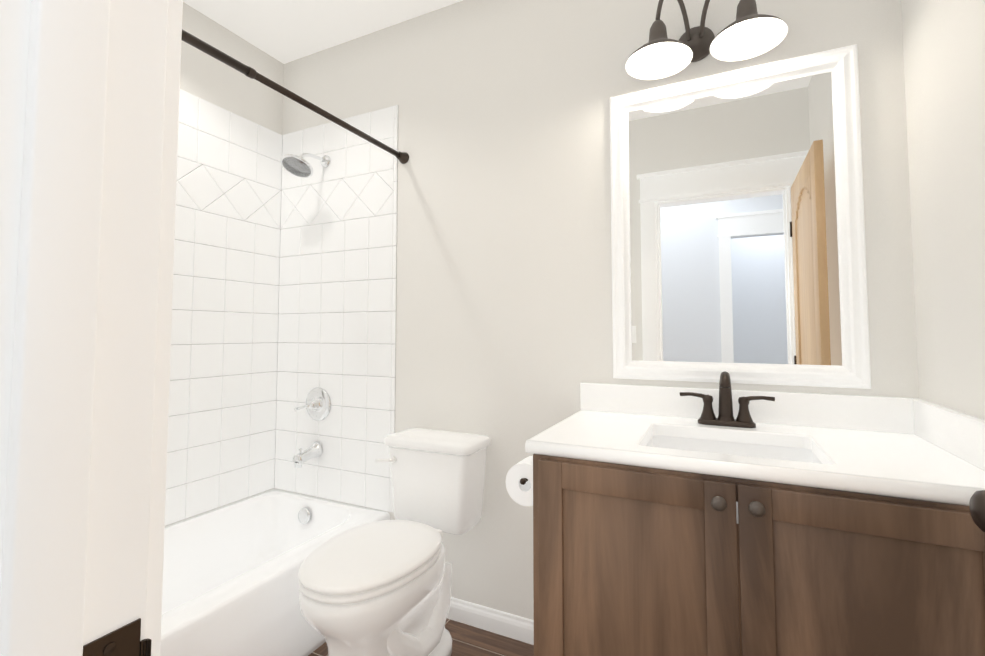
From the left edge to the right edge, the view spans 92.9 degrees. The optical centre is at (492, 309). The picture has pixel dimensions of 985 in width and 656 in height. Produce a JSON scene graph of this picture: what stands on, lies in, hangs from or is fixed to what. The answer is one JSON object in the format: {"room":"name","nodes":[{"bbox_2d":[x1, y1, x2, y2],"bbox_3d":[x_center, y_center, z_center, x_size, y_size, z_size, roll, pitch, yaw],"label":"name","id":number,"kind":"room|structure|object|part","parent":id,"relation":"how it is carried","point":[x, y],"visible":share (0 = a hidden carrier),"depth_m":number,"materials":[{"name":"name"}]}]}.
{"room":"bathroom","nodes":[
{"label":"bathroom","id":0,"kind":"room"},
{"bbox_2d":[166,2,283,525],"bbox_3d":[-1.579,-0.052,1.786,0.140,2.680,1.680,-1,-3,26],"label":"wall","id":1,"kind":"structure","parent":0,"point":[207,77],"depth_m":2.29,"materials":[{"name":"white paint"}]},
{"bbox_2d":[165,89,282,525],"bbox_3d":[-1.485,-0.043,1.807,0.006,1.890,1.555,-1,-3,26],"label":"wall tile","id":2,"kind":"structure","parent":1,"relation":"attached to","point":[211,333],"depth_m":2.22,"materials":[{"name":"white tile"}]},
{"bbox_2d":[167,118,397,488],"bbox_3d":[-1.138,-0.051,1.639,0.782,1.892,1.560,-1,-3,26],"label":"grout","id":3,"kind":"structure","parent":1,"relation":"attached to","point":[292,313],"depth_m":2.25,"materials":[{"name":"grey"}]},
{"bbox_2d":[183,0,462,63],"bbox_3d":[-0.301,-1.458,1.304,2.880,0.080,1.800,-1,-3,26],"label":"ceiling","id":4,"kind":"structure","parent":0,"point":[284,31],"depth_m":2.21,"materials":[{"name":"white paint"}]},
{"bbox_2d":[308,618,533,655],"bbox_3d":[-0.701,1.242,0.370,3.696,0.054,4.288,-1,-3,26],"label":"floor","id":5,"kind":"structure","parent":0,"point":[488,640],"depth_m":1.80,"materials":[{"name":"brown wood"}]},
{"bbox_2d":[160,489,389,655],"bbox_3d":[-1.146,1.088,1.585,0.760,0.384,1.557,-1,-3,26],"label":"bathtub","id":6,"kind":"object","parent":5,"relation":"on","point":[230,581],"visible":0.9,"depth_m":1.92,"materials":[{"name":"white ceramic"}]},
{"bbox_2d":[298,428,489,655],"bbox_3d":[-0.348,0.891,1.656,0.422,0.783,0.747,-1,-3,26],"label":"toilet","id":7,"kind":"object","parent":5,"relation":"on","point":[380,588],"visible":1,"depth_m":1.58,"materials":[{"name":"white ceramic"}]},
{"bbox_3d":[-0.394,0.830,1.548,0.382,0.023,0.501,-1,-3,26],"label":"seat","id":8,"kind":"part","parent":7,"relation":"part of","materials":[{"name":"white ceramic"}]},
{"bbox_3d":[-0.394,0.799,1.550,0.386,0.029,0.507,-1,-3,26],"label":"seat lid","id":9,"kind":"part","parent":7,"relation":"part of","materials":[{"name":"white ceramic"}]},
{"bbox_3d":[-0.370,1.064,1.587,0.374,0.432,0.604,-1,-3,26],"label":"bowl","id":10,"kind":"part","parent":7,"relation":"part of","materials":[{"name":"white ceramic"}]},
{"bbox_3d":[-0.430,0.605,1.887,0.086,0.028,0.027,-1,-3,26],"label":"lever","id":11,"kind":"part","parent":7,"relation":"part of","materials":[{"name":"white plastic"}]},
{"bbox_3d":[-0.226,0.534,1.911,0.408,0.044,0.216,-1,-3,26],"label":"tank lid","id":12,"kind":"part","parent":7,"relation":"part of","materials":[{"name":"white ceramic"}]},
{"bbox_3d":[-0.224,0.710,1.906,0.379,0.305,0.195,-1,-3,26],"label":"tank","id":13,"kind":"part","parent":7,"relation":"part of","materials":[{"name":"white ceramic"}]},
{"bbox_2d":[506,371,984,655],"bbox_3d":[0.595,0.723,1.284,1.104,1.080,0.616,-1,-3,26],"label":"bathroom vanity","id":14,"kind":"object","parent":5,"relation":"on","point":[724,519],"visible":1,"depth_m":1.07,"materials":[{"name":"brown wood"}]},
{"bbox_3d":[0.330,0.755,1.116,0.460,0.731,0.019,-1,-3,26],"label":"door","id":15,"kind":"part","parent":14,"relation":"part of","materials":[{"name":"brown wood"}]},
{"bbox_2d":[529,410,984,487],"bbox_3d":[0.660,0.372,1.303,0.987,0.035,0.556,-1,-3,26],"label":"countertop","id":16,"kind":"structure","parent":14,"relation":"on","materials":[{"name":"white stone"}]},
{"bbox_2d":[680,371,774,427],"bbox_3d":[0.717,0.275,1.438,0.268,0.171,0.140,-1,-3,26],"label":"faucet","id":17,"kind":"object","parent":16,"relation":"on","point":[725,419],"depth_m":1.46,"materials":[{"name":"black metal"}]},
{"bbox_3d":[0.748,0.745,0.914,0.460,0.731,0.019,-1,-3,26],"label":"door","id":18,"kind":"part","parent":14,"relation":"part of","materials":[{"name":"brown wood"}]},
{"bbox_2d":[274,0,918,619],"bbox_3d":[0.065,-0.041,1.990,2.880,2.680,0.120,-1,-3,26],"label":"wall","id":19,"kind":"structure","parent":0,"point":[504,330],"depth_m":1.90,"materials":[{"name":"white paint"}]},
{"bbox_2d":[275,105,397,511],"bbox_3d":[-0.795,-0.016,2.334,0.771,1.890,0.006,-1,-3,26],"label":"wall tile","id":20,"kind":"structure","parent":19,"relation":"attached to","point":[309,349],"depth_m":2.31,"materials":[{"name":"white tile"}]},
{"bbox_2d":[281,153,329,177],"bbox_3d":[-0.903,-0.719,2.276,0.152,0.152,0.253,-1,-3,26],"label":"shower head","id":21,"kind":"object","parent":20,"relation":"attached to","point":[298,166],"visible":1,"depth_m":2.23},
{"bbox_2d":[293,441,322,467],"bbox_3d":[-0.898,0.703,2.273,0.070,0.101,0.143,-1,-3,26],"label":"tub spout","id":22,"kind":"object","parent":20,"relation":"attached to","point":[314,449],"visible":1,"depth_m":2.25,"materials":[{"name":"silver metal"}]},
{"bbox_2d":[294,387,330,420],"bbox_3d":[-0.889,0.471,2.309,0.171,0.166,0.075,-1,-3,26],"label":"shower valve","id":23,"kind":"object","parent":20,"relation":"attached to","point":[317,406],"visible":1,"depth_m":2.31,"materials":[{"name":"silver metal"}]},
{"bbox_2d":[447,597,533,644],"bbox_3d":[-0.058,1.252,1.909,0.902,0.086,0.014,-1,-3,26],"label":"baseboard","id":24,"kind":"structure","parent":19,"relation":"attached to","point":[512,626],"depth_m":1.88,"materials":[{"name":"white wood"}]},
{"bbox_2d":[625,0,787,79],"bbox_3d":[0.680,-0.958,1.528,0.473,0.280,0.256,-1,-3,26],"label":"sconce","id":25,"kind":"object","parent":19,"relation":"attached to","point":[749,32],"visible":1,"depth_m":1.54,"materials":[{"name":"white glass"}]},
{"bbox_3d":[0.553,-0.857,1.561,0.060,0.081,0.060,-1,-3,26],"label":"bulb","id":26,"kind":"part","parent":25,"relation":"part of","materials":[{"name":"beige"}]},
{"bbox_3d":[0.553,-0.861,1.561,0.212,0.078,0.212,-1,-3,26],"label":"lamp shade","id":27,"kind":"part","parent":25,"relation":"part of","materials":[{"name":"white glass"}]},
{"bbox_3d":[0.553,-0.892,1.562,0.212,0.141,0.212,-1,-3,26],"label":"lamp shade","id":28,"kind":"part","parent":25,"relation":"part of","materials":[{"name":"white glass"}]},
{"bbox_3d":[0.788,-0.898,1.449,0.212,0.141,0.212,-1,-3,26],"label":"lamp shade","id":29,"kind":"part","parent":25,"relation":"part of","materials":[{"name":"white glass"}]},
{"bbox_3d":[0.788,-0.862,1.447,0.060,0.081,0.060,-1,-3,26],"label":"bulb","id":30,"kind":"part","parent":25,"relation":"part of","materials":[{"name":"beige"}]},
{"bbox_3d":[0.788,-0.866,1.447,0.212,0.078,0.212,-1,-3,26],"label":"lamp shade","id":31,"kind":"part","parent":25,"relation":"part of","materials":[{"name":"white glass"}]},
{"bbox_2d":[610,44,870,388],"bbox_3d":[0.780,-0.281,1.572,0.752,1.049,0.027,-1,-3,26],"label":"mirror","id":32,"kind":"object","parent":19,"relation":"attached to","point":[738,230],"visible":0.94,"depth_m":1.55,"materials":[{"name":"white mirror"}]},
{"bbox_3d":[0.784,-0.281,1.581,0.632,0.929,0.007,-1,-3,26],"label":"glass","id":33,"kind":"part","parent":32,"relation":"part of","materials":[{"name":"white"}]},
{"bbox_2d":[901,0,984,419],"bbox_3d":[0.914,-0.112,0.580,0.120,2.680,1.680,-1,-3,26],"label":"wall","id":34,"kind":"structure","parent":0,"point":[944,54],"depth_m":1.15,"materials":[{"name":"white paint"}]},
{"bbox_3d":[-0.722,-0.116,0.506,2.760,2.680,0.120,-1,-3,26],"label":"wall","id":35,"kind":"structure","parent":0,"visible":0},
{"bbox_2d":[0,0,182,655],"bbox_3d":[0.070,0.063,0.113,0.998,2.282,0.182,-1,-3,26],"label":"door frame","id":36,"kind":"structure","parent":35,"relation":"attached to","point":[89,104],"depth_m":0.28,"materials":[{"name":"white paint"}]},
{"bbox_2d":[83,618,151,655],"bbox_3d":[-0.244,0.244,0.301,0.006,0.070,0.040,-1,-3,26],"label":"strike plate","id":37,"kind":"object","parent":36,"relation":"attached to","point":[124,640],"visible":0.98,"depth_m":0.31,"materials":[{"name":"brown metal"}]},
{"bbox_2d":[181,29,408,163],"bbox_3d":[-0.751,-0.743,1.486,0.054,0.054,1.559,-1,-3,26],"label":"curtain rod","id":38,"kind":"object","parent":35,"relation":"attached to","point":[230,61],"visible":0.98,"depth_m":1.54,"materials":[{"name":"brown metal"}]},
{"bbox_3d":[0.642,0.174,0.348,0.035,2.060,0.762,-1,-3,26],"label":"door","id":39,"kind":"structure","parent":0,"visible":0},
{"bbox_2d":[969,490,984,532],"bbox_3d":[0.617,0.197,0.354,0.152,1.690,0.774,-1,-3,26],"label":"door knob","id":40,"kind":"object","parent":39,"relation":"attached to","point":[977,505],"depth_m":0.66,"materials":[{"name":"brown metal"}]}
]}

